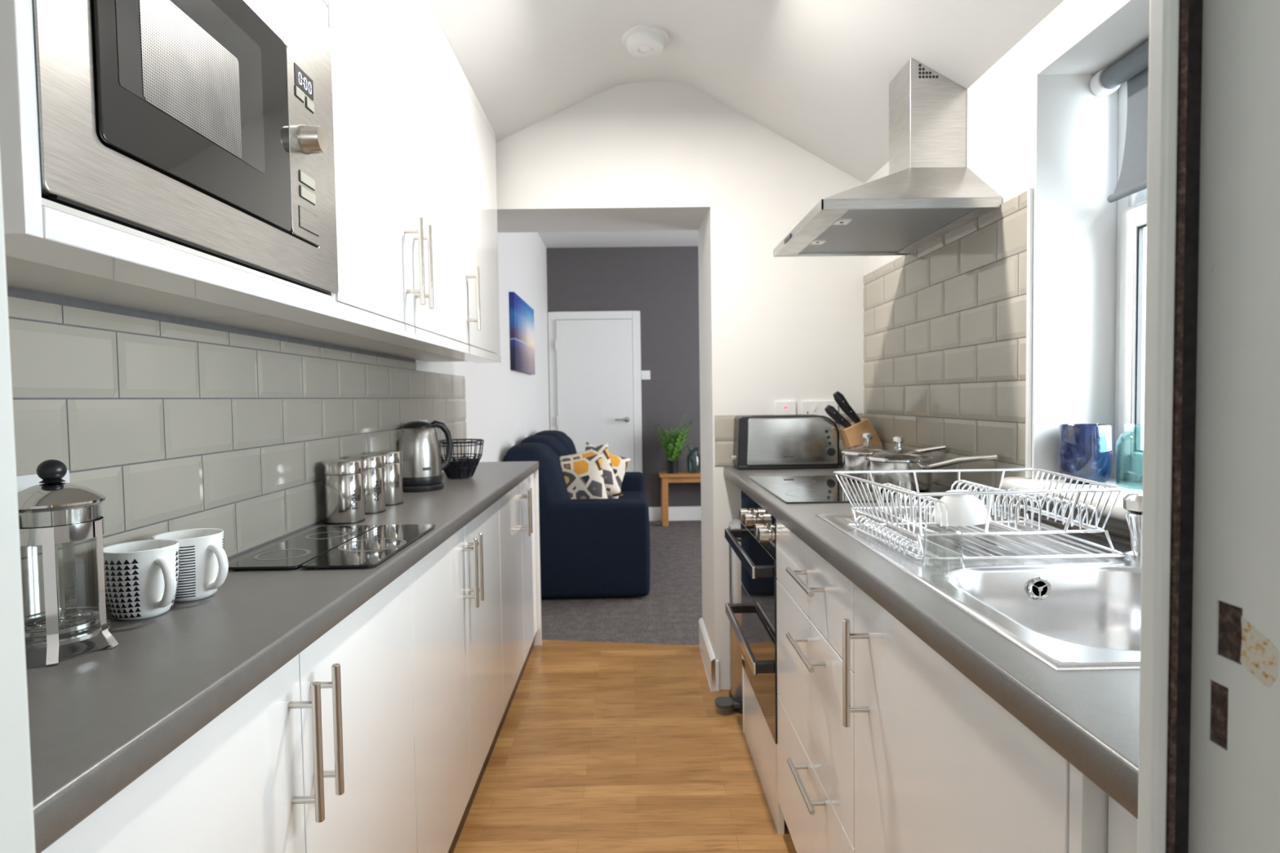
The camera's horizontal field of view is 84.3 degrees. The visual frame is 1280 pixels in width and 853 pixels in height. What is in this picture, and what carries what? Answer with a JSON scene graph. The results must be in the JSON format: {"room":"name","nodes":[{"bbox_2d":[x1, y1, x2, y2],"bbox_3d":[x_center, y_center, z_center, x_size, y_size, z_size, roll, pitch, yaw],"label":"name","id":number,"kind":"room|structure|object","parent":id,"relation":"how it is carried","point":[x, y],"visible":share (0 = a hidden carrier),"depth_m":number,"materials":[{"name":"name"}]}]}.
{"room":"galley kitchen","nodes":[
{"label":"galley kitchen","id":0,"kind":"room"},
{"bbox_2d":[8,231,550,462],"bbox_3d":[-0.920,-0.310,3.668,0.165,2.750,6.620,-1,2,-1],"label":"wall","id":1,"kind":"structure","parent":0,"point":[505,406],"depth_m":4.61,"materials":[{"name":"white paint"}]},
{"bbox_2d":[0,0,335,316],"bbox_3d":[-0.665,-0.593,0.891,0.280,0.842,0.636,-1,2,-1],"label":"upper cabinet","id":2,"kind":"object","parent":1,"relation":"attached to","point":[23,201],"visible":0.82,"depth_m":0.60,"materials":[{"name":"white laminate"}]},
{"bbox_2d":[31,0,338,293],"bbox_3d":[-0.633,-0.439,0.907,0.290,0.454,0.615,-1,2,-1],"label":"microwave","id":3,"kind":"object","parent":2,"relation":"in","point":[206,126],"visible":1,"depth_m":0.83,"materials":[{"name":"grey metal"}]},
{"bbox_2d":[7,286,466,640],"bbox_3d":[-0.807,0.009,1.906,0.005,0.452,2.890,-1,2,-1],"label":"tile backsplash","id":4,"kind":"structure","parent":1,"relation":"attached to","point":[180,424],"depth_m":1.25,"materials":[{"name":"tile"}]},
{"bbox_2d":[16,470,70,491],"bbox_3d":[-0.785,0.105,0.899,0.013,0.086,0.146,-1,2,-1],"label":"double socket","id":5,"kind":"object","parent":4,"relation":"attached to","point":[25,481],"visible":0.15,"depth_m":0.91,"materials":[{"name":"white plastic"}]},
{"bbox_2d":[178,0,464,351],"bbox_3d":[-0.654,-0.628,1.678,0.322,0.835,0.936,-1,2,-1],"label":"upper cabinet","id":6,"kind":"object","parent":1,"relation":"attached to","point":[395,85],"visible":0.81,"depth_m":1.55,"materials":[{"name":"white laminate"}]},
{"bbox_2d":[4,205,501,363],"bbox_3d":[-0.575,-0.219,1.685,0.094,0.028,2.153,-1,2,-1],"label":"pelmet","id":7,"kind":"object","parent":6,"relation":"attached to","point":[69,242],"visible":1,"depth_m":0.85,"materials":[{"name":"white laminate"}]},
{"bbox_2d":[419,0,495,142],"bbox_3d":[-0.552,-1.065,1.639,0.020,0.036,2.168,-1,2,-1],"label":"strip","id":8,"kind":"object","parent":6,"relation":"on","point":[424,3],"visible":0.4,"depth_m":2.10,"materials":[{"name":"white laminate"}]},
{"bbox_2d":[374,73,500,361],"bbox_3d":[-0.665,-0.659,2.443,0.322,0.835,0.590,-1,2,-1],"label":"upper cabinet","id":9,"kind":"object","parent":1,"relation":"attached to","point":[477,144],"visible":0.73,"depth_m":2.39,"materials":[{"name":"white laminate"}]},
{"bbox_2d":[508,291,535,374],"bbox_3d":[-0.842,-0.645,5.097,0.035,0.510,0.940,-1,2,-1],"label":"picture","id":10,"kind":"object","parent":1,"relation":"attached to","point":[522,331],"visible":1,"depth_m":4.90},
{"bbox_2d":[537,230,697,248],"bbox_3d":[0.983,-1.723,5.123,4.050,0.100,3.650,-1,2,-1],"label":"ceiling","id":11,"kind":"structure","parent":0,"point":[672,237],"depth_m":6.44,"materials":[{"name":"white paint"}]},
{"bbox_2d":[541,520,702,645],"bbox_3d":[1.022,0.974,5.238,4.050,0.001,3.640,-1,2,-1],"label":"floor","id":12,"kind":"structure","parent":0,"point":[671,612],"depth_m":4.05,"materials":[{"name":"grey carpet"}]},
{"bbox_2d":[502,430,649,598],"bbox_3d":[-0.396,0.523,5.088,0.906,0.946,1.843,-1,2,-1],"label":"sofa","id":13,"kind":"object","parent":12,"relation":"on","point":[590,548],"visible":0.75,"depth_m":4.18,"materials":[{"name":"blue fabric"}]},
{"bbox_2d":[502,442,568,509],"bbox_3d":[-0.644,0.357,4.455,0.388,0.505,0.590,-1,2,-1],"label":"cushion","id":14,"kind":"object","parent":13,"relation":"on","point":[553,490],"depth_m":4.22,"materials":[{"name":"blue fabric"}]},
{"bbox_2d":[520,435,568,456],"bbox_3d":[-0.654,0.324,5.019,0.392,0.525,0.620,-1,2,-1],"label":"cushion","id":15,"kind":"object","parent":13,"relation":"on","point":[551,442],"depth_m":4.82,"materials":[{"name":"blue fabric"}]},
{"bbox_2d":[534,430,577,454],"bbox_3d":[-0.663,0.297,5.638,0.393,0.530,0.700,-1,2,-1],"label":"cushion","id":16,"kind":"object","parent":13,"relation":"on","point":[566,440],"depth_m":5.46,"materials":[{"name":"blue fabric"}]},
{"bbox_2d":[560,453,607,498],"bbox_3d":[-0.398,0.381,4.575,0.417,0.414,0.168,-1,2,-5],"label":"cushion","id":17,"kind":"object","parent":13,"relation":"on","point":[584,477],"visible":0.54,"depth_m":4.51,"materials":[{"name":"multicoloured fabric"}]},
{"bbox_2d":[558,442,622,497],"bbox_3d":[-0.347,0.337,4.775,0.459,0.455,0.175,-1,2,-13],"label":"cushion","id":18,"kind":"object","parent":13,"relation":"on","point":[612,489],"visible":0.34,"depth_m":4.75,"materials":[{"name":"multicoloured fabric"}]},
{"bbox_2d":[585,441,631,498],"bbox_3d":[-0.270,0.337,4.996,0.467,0.464,0.173,-2,2,-21],"label":"cushion","id":19,"kind":"object","parent":13,"relation":"on","point":[620,464],"visible":0.25,"depth_m":4.98,"materials":[{"name":"multicoloured fabric"}]},
{"bbox_2d":[617,491,645,499],"bbox_3d":[-0.286,0.621,5.438,0.674,0.187,0.696,-1,2,-1],"label":"seat cushion","id":20,"kind":"object","parent":13,"relation":"on","point":[626,495],"depth_m":5.46,"materials":[{"name":"blue fabric"}]},
{"bbox_2d":[658,471,700,526],"bbox_3d":[0.605,0.677,6.716,0.838,0.485,0.310,-1,2,-1],"label":"side table","id":21,"kind":"object","parent":12,"relation":"on","point":[682,476],"visible":0.47,"depth_m":6.57,"materials":[{"name":"brown wood"}]},
{"bbox_2d":[652,410,693,473],"bbox_3d":[0.306,0.143,6.658,0.400,0.595,0.369,-1,2,-1],"label":"potted plant","id":22,"kind":"object","parent":21,"relation":"on","point":[672,444],"visible":1,"depth_m":6.62,"materials":[{"name":"green plant"}]},
{"bbox_2d":[546,245,701,506],"bbox_3d":[0.979,-0.469,6.910,4.050,2.750,0.120,-1,2,-1],"label":"wall","id":23,"kind":"structure","parent":0,"point":[661,283],"depth_m":6.82,"materials":[{"name":"grey paint"}]},
{"bbox_2d":[555,319,634,471],"bbox_3d":[-0.430,-0.051,6.793,0.737,1.945,0.101,-1,2,-1],"label":"door","id":24,"kind":"structure","parent":23,"relation":"in","point":[594,357],"depth_m":6.79,"materials":[{"name":"white paint"}]},
{"bbox_2d":[547,311,642,473],"bbox_3d":[-0.427,-0.090,6.834,0.885,2.039,0.025,-1,2,-1],"label":"trim","id":25,"kind":"structure","parent":23,"relation":"attached to","point":[634,316],"depth_m":6.80,"materials":[{"name":"white paint"}]},
{"bbox_2d":[641,370,650,379],"bbox_3d":[0.057,-0.498,6.831,0.086,0.086,0.012,-1,2,-1],"label":"light switch","id":26,"kind":"object","parent":23,"relation":"attached to","point":[646,375],"visible":1,"depth_m":6.83,"materials":[{"name":"white plastic"}]},
{"bbox_2d":[648,506,701,520],"bbox_3d":[1.436,0.833,6.900,2.775,0.135,0.018,-1,2,-1],"label":"baseboard","id":27,"kind":"structure","parent":23,"relation":"attached to","point":[685,513],"depth_m":6.88,"materials":[{"name":"white paint"}]},
{"bbox_2d":[453,640,796,852],"bbox_3d":[0.109,1.171,0.699,2.100,0.001,5.700,-1,2,-1],"label":"floor","id":28,"kind":"structure","parent":0,"point":[600,747],"depth_m":2.30,"materials":[{"name":"brown wood"}]},
{"bbox_2d":[40,568,417,852],"bbox_3d":[-0.608,0.739,1.014,0.356,0.860,0.978,-1,2,-1],"label":"base cabinet","id":29,"kind":"object","parent":28,"relation":"on","point":[318,757],"visible":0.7,"depth_m":0.98,"materials":[{"name":"white laminate"}]},
{"bbox_2d":[408,499,503,852],"bbox_3d":[-0.622,0.698,2.007,0.356,0.860,1.010,-1,2,-1],"label":"base cabinet","id":30,"kind":"object","parent":28,"relation":"on","point":[455,592],"visible":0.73,"depth_m":1.85,"materials":[{"name":"white laminate"}]},
{"bbox_2d":[24,461,538,852],"bbox_3d":[-0.639,0.249,1.953,0.335,0.038,2.960,-1,2,-1],"label":"countertop","id":31,"kind":"structure","parent":30,"relation":"on","point":[100,719],"depth_m":0.84,"materials":[{"name":"grey laminate"}]},
{"bbox_2d":[17,459,118,666],"bbox_3d":[-0.723,0.158,0.848,0.114,0.235,0.143,0,3,29],"label":"cafetiere","id":32,"kind":"object","parent":31,"relation":"on","point":[53,512],"visible":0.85,"depth_m":0.84,"materials":[{"name":"silver glass"}]},
{"bbox_2d":[103,539,179,620],"bbox_3d":[-0.705,0.220,1.012,0.114,0.099,0.095,-1,2,-1],"label":"mug","id":33,"kind":"object","parent":31,"relation":"on","point":[141,578],"visible":0.94,"depth_m":0.98,"materials":[{"name":"white ceramic"}]},
{"bbox_2d":[151,528,228,602],"bbox_3d":[-0.695,0.216,1.102,0.108,0.099,0.095,-2,2,-20],"label":"mug","id":34,"kind":"object","parent":31,"relation":"on","point":[203,559],"visible":0.62,"depth_m":1.07,"materials":[{"name":"white ceramic"}]},
{"bbox_2d":[228,524,377,569],"bbox_3d":[-0.684,0.246,1.469,0.133,0.008,0.410,-1,2,-1],"label":"hob","id":35,"kind":"object","parent":31,"relation":"on","point":[291,553],"depth_m":1.41,"materials":[{"name":"black glass"}]},
{"bbox_2d":[322,458,365,524],"bbox_3d":[-0.743,0.161,1.773,0.096,0.155,0.096,-1,2,-1],"label":"canister","id":36,"kind":"object","parent":31,"relation":"on","point":[343,478],"visible":1,"depth_m":1.73,"materials":[{"name":"silver metal"}]},
{"bbox_2d":[346,453,386,514],"bbox_3d":[-0.745,0.155,1.923,0.096,0.155,0.096,-1,2,-1],"label":"canister","id":37,"kind":"object","parent":31,"relation":"on","point":[374,464],"visible":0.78,"depth_m":1.89,"materials":[{"name":"silver metal"}]},
{"bbox_2d":[302,524,435,568],"bbox_3d":[-0.546,0.244,1.471,0.133,0.008,0.410,-1,2,-1],"label":"hob","id":38,"kind":"object","parent":31,"relation":"on","point":[373,547],"depth_m":1.42,"materials":[{"name":"black glass"}]},
{"bbox_2d":[367,450,403,506],"bbox_3d":[-0.745,0.149,2.068,0.096,0.155,0.096,-1,2,-1],"label":"canister","id":39,"kind":"object","parent":31,"relation":"on","point":[393,466],"visible":0.69,"depth_m":2.04,"materials":[{"name":"silver metal"}]},
{"bbox_2d":[395,420,453,492],"bbox_3d":[-0.742,0.097,2.396,0.182,0.233,0.162,-1,2,-1],"label":"kettle","id":40,"kind":"object","parent":31,"relation":"on","point":[418,442],"visible":0.84,"depth_m":2.34,"materials":[{"name":"silver metal"}]},
{"bbox_2d":[438,438,484,478],"bbox_3d":[-0.699,0.124,2.733,0.194,0.143,0.191,-1,2,-1],"label":"wire basket","id":41,"kind":"object","parent":31,"relation":"on","point":[457,468],"visible":0.83,"depth_m":2.69,"materials":[{"name":"black metal"}]},
{"bbox_2d":[440,457,479,477],"bbox_3d":[-0.698,0.162,2.735,0.156,0.065,0.148,-1,2,-1],"label":"bowl","id":42,"kind":"object","parent":41,"relation":"on","point":[466,467],"depth_m":2.69,"materials":[{"name":"black metal"}]},
{"bbox_2d":[498,472,537,734],"bbox_3d":[-0.634,0.660,2.968,0.356,0.860,0.915,-1,2,-1],"label":"base cabinet","id":43,"kind":"object","parent":28,"relation":"on","point":[516,507],"visible":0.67,"depth_m":2.86,"materials":[{"name":"white laminate"}]},
{"bbox_2d":[533,469,542,645],"bbox_3d":[-0.653,0.641,3.436,0.332,0.860,0.022,-1,2,-1],"label":"end panel","id":44,"kind":"object","parent":28,"relation":"on","point":[538,637],"visible":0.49,"depth_m":3.43,"materials":[{"name":"white laminate"}]},
{"bbox_2d":[715,516,742,714],"bbox_3d":[0.436,0.714,2.739,0.312,0.739,0.250,-1,2,-1],"label":"pedal bin","id":45,"kind":"object","parent":28,"relation":"on","point":[735,700],"visible":0.29,"depth_m":2.68,"materials":[{"name":"silver metal"}]},
{"bbox_2d":[740,489,744,733],"bbox_3d":[0.635,0.650,2.514,0.545,0.879,0.018,-1,2,-1],"label":"end panel","id":46,"kind":"object","parent":28,"relation":"on","point":[740,490],"visible":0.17,"depth_m":2.52,"materials":[{"name":"white laminate"}]},
{"bbox_2d":[724,490,784,834],"bbox_3d":[0.603,0.663,2.211,0.597,0.878,0.584,-1,2,-1],"label":"double oven","id":47,"kind":"object","parent":28,"relation":"on","point":[757,637],"visible":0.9,"depth_m":2.11,"materials":[{"name":"black glass"}]},
{"bbox_2d":[776,520,854,852],"bbox_3d":[0.627,0.688,1.587,0.585,0.879,0.656,-1,2,-1],"label":"base cabinet","id":48,"kind":"object","parent":28,"relation":"on","point":[816,753],"visible":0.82,"depth_m":1.52,"materials":[{"name":"white laminate"}]},
{"bbox_2d":[723,464,1139,819],"bbox_3d":[0.641,0.224,1.677,0.575,0.038,2.376,-1,2,-1],"label":"countertop","id":49,"kind":"structure","parent":48,"relation":"on","point":[1090,717],"depth_m":0.74,"materials":[{"name":"grey laminate"}]},
{"bbox_2d":[729,414,839,470],"bbox_3d":[0.559,0.058,2.767,0.411,0.206,0.159,-1,2,-1],"label":"toaster","id":50,"kind":"object","parent":49,"relation":"on","point":[768,442],"visible":1,"depth_m":2.70,"materials":[{"name":"silver metal"}]},
{"bbox_2d":[748,475,942,503],"bbox_3d":[0.607,0.184,2.142,0.460,0.005,0.596,-1,2,-1],"label":"cooktop","id":51,"kind":"object","parent":49,"relation":"in","point":[828,489],"visible":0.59,"depth_m":2.07,"materials":[{"name":"black glass"}]},
{"bbox_2d":[841,432,947,480],"bbox_3d":[0.821,0.098,2.262,0.354,0.151,0.166,1,3,39],"label":"saucepan","id":52,"kind":"object","parent":51,"relation":"on","point":[852,460],"visible":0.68,"depth_m":2.27,"materials":[{"name":"silver metal"}]},
{"bbox_2d":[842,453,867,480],"bbox_3d":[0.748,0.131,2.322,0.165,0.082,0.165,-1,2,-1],"label":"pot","id":53,"kind":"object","parent":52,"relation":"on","point":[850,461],"depth_m":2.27,"materials":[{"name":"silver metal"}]},
{"bbox_2d":[866,435,999,492],"bbox_3d":[0.781,0.109,1.963,0.185,0.154,0.396,-1,2,-13],"label":"saucepan","id":54,"kind":"object","parent":51,"relation":"on","point":[883,461],"visible":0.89,"depth_m":1.99,"materials":[{"name":"silver metal"}]},
{"bbox_2d":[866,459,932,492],"bbox_3d":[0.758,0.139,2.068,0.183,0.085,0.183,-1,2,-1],"label":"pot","id":55,"kind":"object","parent":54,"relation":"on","point":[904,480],"depth_m":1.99,"materials":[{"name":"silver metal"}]},
{"bbox_2d":[838,417,882,449],"bbox_3d":[0.830,0.066,2.654,0.144,0.192,0.085,-1,2,-1],"label":"knife block","id":56,"kind":"object","parent":49,"relation":"on","point":[851,436],"visible":0.52,"depth_m":2.61,"materials":[{"name":"brown wood"}]},
{"bbox_2d":[824,404,851,427],"bbox_3d":[0.738,-0.034,2.627,0.104,0.095,0.036,-1,2,-1],"label":"kitchen knife","id":57,"kind":"object","parent":56,"relation":"in","point":[830,411],"visible":0.99,"depth_m":2.62,"materials":[{"name":"black plastic"}]},
{"bbox_2d":[832,391,861,423],"bbox_3d":[0.772,-0.069,2.631,0.107,0.129,0.038,-1,2,-1],"label":"kitchen knife","id":58,"kind":"object","parent":56,"relation":"in","point":[839,398],"visible":0.99,"depth_m":2.62,"materials":[{"name":"black plastic"}]},
{"bbox_2d":[815,511,1141,670],"bbox_3d":[0.652,0.297,1.192,0.470,0.155,0.940,-1,2,-1],"label":"sink","id":59,"kind":"object","parent":49,"relation":"in","point":[1068,613],"visible":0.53,"depth_m":1.12,"materials":[{"name":"metal"}]},
{"bbox_2d":[920,527,965,571],"bbox_3d":[0.478,0.194,1.113,0.065,0.066,0.065,-1,2,-1],"label":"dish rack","id":60,"kind":"object","parent":59,"relation":"on","point":[926,527],"visible":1,"depth_m":1.12,"materials":[{"name":"silver metal"}]},
{"bbox_2d":[833,467,1124,560],"bbox_3d":[0.633,0.156,1.338,0.439,0.114,0.362,-1,2,-1],"label":"dish rack","id":61,"kind":"object","parent":59,"relation":"on","point":[1019,493],"visible":0.98,"depth_m":1.28,"materials":[{"name":"silver metal"}]},
{"bbox_2d":[931,489,991,526],"bbox_3d":[0.607,0.151,1.341,0.107,0.060,0.108,-2,3,-32],"label":"bowl","id":62,"kind":"object","parent":61,"relation":"in","point":[964,510],"visible":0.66,"depth_m":1.30,"materials":[{"name":"white ceramic"}]},
{"bbox_2d":[1122,493,1142,559],"bbox_3d":[0.809,0.135,1.070,0.058,0.179,0.284,0,2,17],"label":"mixer tap","id":63,"kind":"object","parent":49,"relation":"on","point":[1132,503],"visible":0.41,"depth_m":1.18,"materials":[{"name":"silver metal"}]},
{"bbox_2d":[842,583,1070,852],"bbox_3d":[0.635,0.716,0.954,0.587,0.874,0.604,-1,2,-1],"label":"base cabinet","id":64,"kind":"object","parent":28,"relation":"on","point":[941,766],"visible":0.68,"depth_m":0.91,"materials":[{"name":"white laminate"}]},
{"bbox_2d":[1068,764,1137,852],"bbox_3d":[0.661,0.728,0.579,0.545,0.879,0.139,-1,2,-1],"label":"base cabinet","id":65,"kind":"object","parent":28,"relation":"on","point":[1098,824],"visible":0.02,"depth_m":0.61,"materials":[{"name":"white laminate"}]},
{"bbox_2d":[495,81,864,689],"bbox_3d":[0.178,-0.303,3.096,2.055,2.750,0.514,-1,2,-1],"label":"wall","id":66,"kind":"structure","parent":0,"point":[638,156],"depth_m":2.83,"materials":[{"name":"white paint"}]},
{"bbox_2d":[698,617,719,692],"bbox_3d":[0.301,1.001,3.140,0.037,0.137,0.534,-1,2,-1],"label":"baseboard","id":67,"kind":"structure","parent":66,"relation":"attached to","point":[711,664],"depth_m":3.00,"materials":[{"name":"white paint"}]},
{"bbox_2d":[774,400,795,414],"bbox_3d":[0.586,-0.059,2.846,0.086,0.086,0.015,-1,2,-1],"label":"switch","id":68,"kind":"object","parent":66,"relation":"attached to","point":[788,407],"visible":0.65,"depth_m":2.84,"materials":[{"name":"white plastic"}]},
{"bbox_2d":[714,413,862,466],"bbox_3d":[0.603,0.055,2.857,0.601,0.206,0.005,-1,2,-1],"label":"tile backsplash","id":69,"kind":"structure","parent":66,"relation":"attached to","point":[723,424],"depth_m":2.85,"materials":[{"name":"tile"}]},
{"bbox_2d":[801,400,838,422],"bbox_3d":[0.725,-0.061,2.847,0.146,0.086,0.015,-1,2,-1],"label":"double socket","id":70,"kind":"object","parent":66,"relation":"attached to","point":[808,407],"visible":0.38,"depth_m":2.84,"materials":[{"name":"white plastic"}]},
{"bbox_2d":[426,0,1063,182],"bbox_3d":[0.045,-1.257,1.604,1.770,0.720,2.406,-1,2,-1],"label":"ceiling","id":71,"kind":"structure","parent":0,"point":[816,74],"depth_m":2.25,"materials":[{"name":"white paint"}]},
{"bbox_2d":[621,24,669,57],"bbox_3d":[0.019,-1.322,2.449,0.166,0.055,0.166,-1,2,-1],"label":"smoke detector","id":72,"kind":"object","parent":71,"relation":"attached to","point":[642,41],"visible":1,"depth_m":2.41,"materials":[{"name":"white plastic"}]},
{"bbox_2d":[864,0,1149,479],"bbox_3d":[1.070,-0.267,1.890,0.303,2.750,2.950,-1,2,-1],"label":"wall","id":73,"kind":"structure","parent":0,"point":[1035,120],"depth_m":1.65,"materials":[{"name":"white paint"}]},
{"bbox_2d":[773,57,1002,257],"bbox_3d":[0.677,-0.794,2.073,0.460,0.462,0.602,-1,2,-1],"label":"hood","id":74,"kind":"object","parent":73,"relation":"attached to","point":[929,192],"visible":1,"depth_m":1.96,"materials":[{"name":"metal"}]},
{"bbox_2d":[863,191,1130,539],"bbox_3d":[0.920,-0.177,1.665,0.005,0.757,2.376,-1,2,-1],"label":"tile backsplash","id":75,"kind":"structure","parent":73,"relation":"attached to","point":[944,321],"depth_m":2.03,"materials":[{"name":"tile"}]},
{"bbox_2d":[1025,187,1033,478],"bbox_3d":[0.918,-0.217,1.667,0.008,0.680,0.012,-1,2,-1],"label":"trim","id":76,"kind":"structure","parent":73,"relation":"attached to","point":[1030,191],"depth_m":1.66,"materials":[{"name":"white plastic"}]},
{"bbox_2d":[1001,476,1142,523],"bbox_3d":[1.002,0.162,1.202,0.240,0.040,1.039,-1,2,-1],"label":"trim","id":77,"kind":"structure","parent":73,"relation":"attached to","point":[1117,513],"depth_m":1.47,"materials":[{"name":"white paint"}]},
{"bbox_2d":[1057,423,1112,484],"bbox_3d":[1.003,0.061,1.592,0.105,0.130,0.105,-1,2,-1],"label":"pot","id":78,"kind":"object","parent":77,"relation":"on","point":[1085,451],"visible":0.94,"depth_m":1.55,"materials":[{"name":"ceramic"}]},
{"bbox_2d":[1115,424,1142,488],"bbox_3d":[1.057,0.063,1.488,0.090,0.133,0.090,-1,2,-1],"label":"glass jar","id":79,"kind":"object","parent":77,"relation":"on","point":[1119,482],"visible":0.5,"depth_m":1.50,"materials":[{"name":"glass"}]},
{"bbox_2d":[1113,80,1146,483],"bbox_3d":[1.139,-0.321,1.156,0.072,0.952,0.985,-1,2,-1],"label":"window","id":80,"kind":"structure","parent":73,"relation":"in","point":[1131,209],"depth_m":1.59,"materials":[{"name":"white plastic"}]},
{"bbox_2d":[1089,39,1149,202],"bbox_3d":[1.071,-0.643,1.142,0.058,0.308,0.981,-1,2,-1],"label":"roller blind","id":81,"kind":"object","parent":80,"relation":"attached to","point":[1133,68],"visible":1,"depth_m":1.54,"materials":[{"name":"grey fabric"}]},
{"bbox_3d":[0.142,-0.195,0.434,2.200,2.750,0.060,-1,2,-1],"label":"wall","id":82,"kind":"structure","parent":0,"visible":0},
{"bbox_2d":[0,156,35,852],"bbox_3d":[-0.434,0.176,0.377,0.056,2.030,0.190,-1,2,-1],"label":"trim","id":83,"kind":"structure","parent":82,"relation":"attached to","point":[16,806],"depth_m":0.46,"materials":[{"name":"white paint"}]},
{"bbox_2d":[1137,0,1179,852],"bbox_3d":[0.373,0.161,0.475,0.067,2.030,0.020,-1,2,-1],"label":"trim","id":84,"kind":"structure","parent":82,"relation":"attached to","point":[1163,46],"depth_m":0.46,"materials":[{"name":"white paint"}]},
{"bbox_2d":[1165,0,1188,852],"bbox_3d":[0.351,0.161,0.470,0.004,2.030,0.011,-1,2,-1],"label":"trim","id":85,"kind":"structure","parent":82,"relation":"attached to","point":[1184,4],"depth_m":0.46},
{"bbox_2d":[1174,0,1203,852],"bbox_3d":[0.361,0.161,0.472,0.015,2.030,0.007,-1,2,-1],"label":"trim","id":86,"kind":"structure","parent":82,"relation":"attached to","point":[1193,82],"depth_m":0.46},
{"bbox_2d":[1188,0,1279,852],"bbox_3d":[0.398,0.166,0.344,0.061,2.030,0.262,-1,2,-1],"label":"door","id":87,"kind":"structure","parent":82,"relation":"attached to","point":[1234,771],"depth_m":0.43,"materials":[{"name":"white paint"}]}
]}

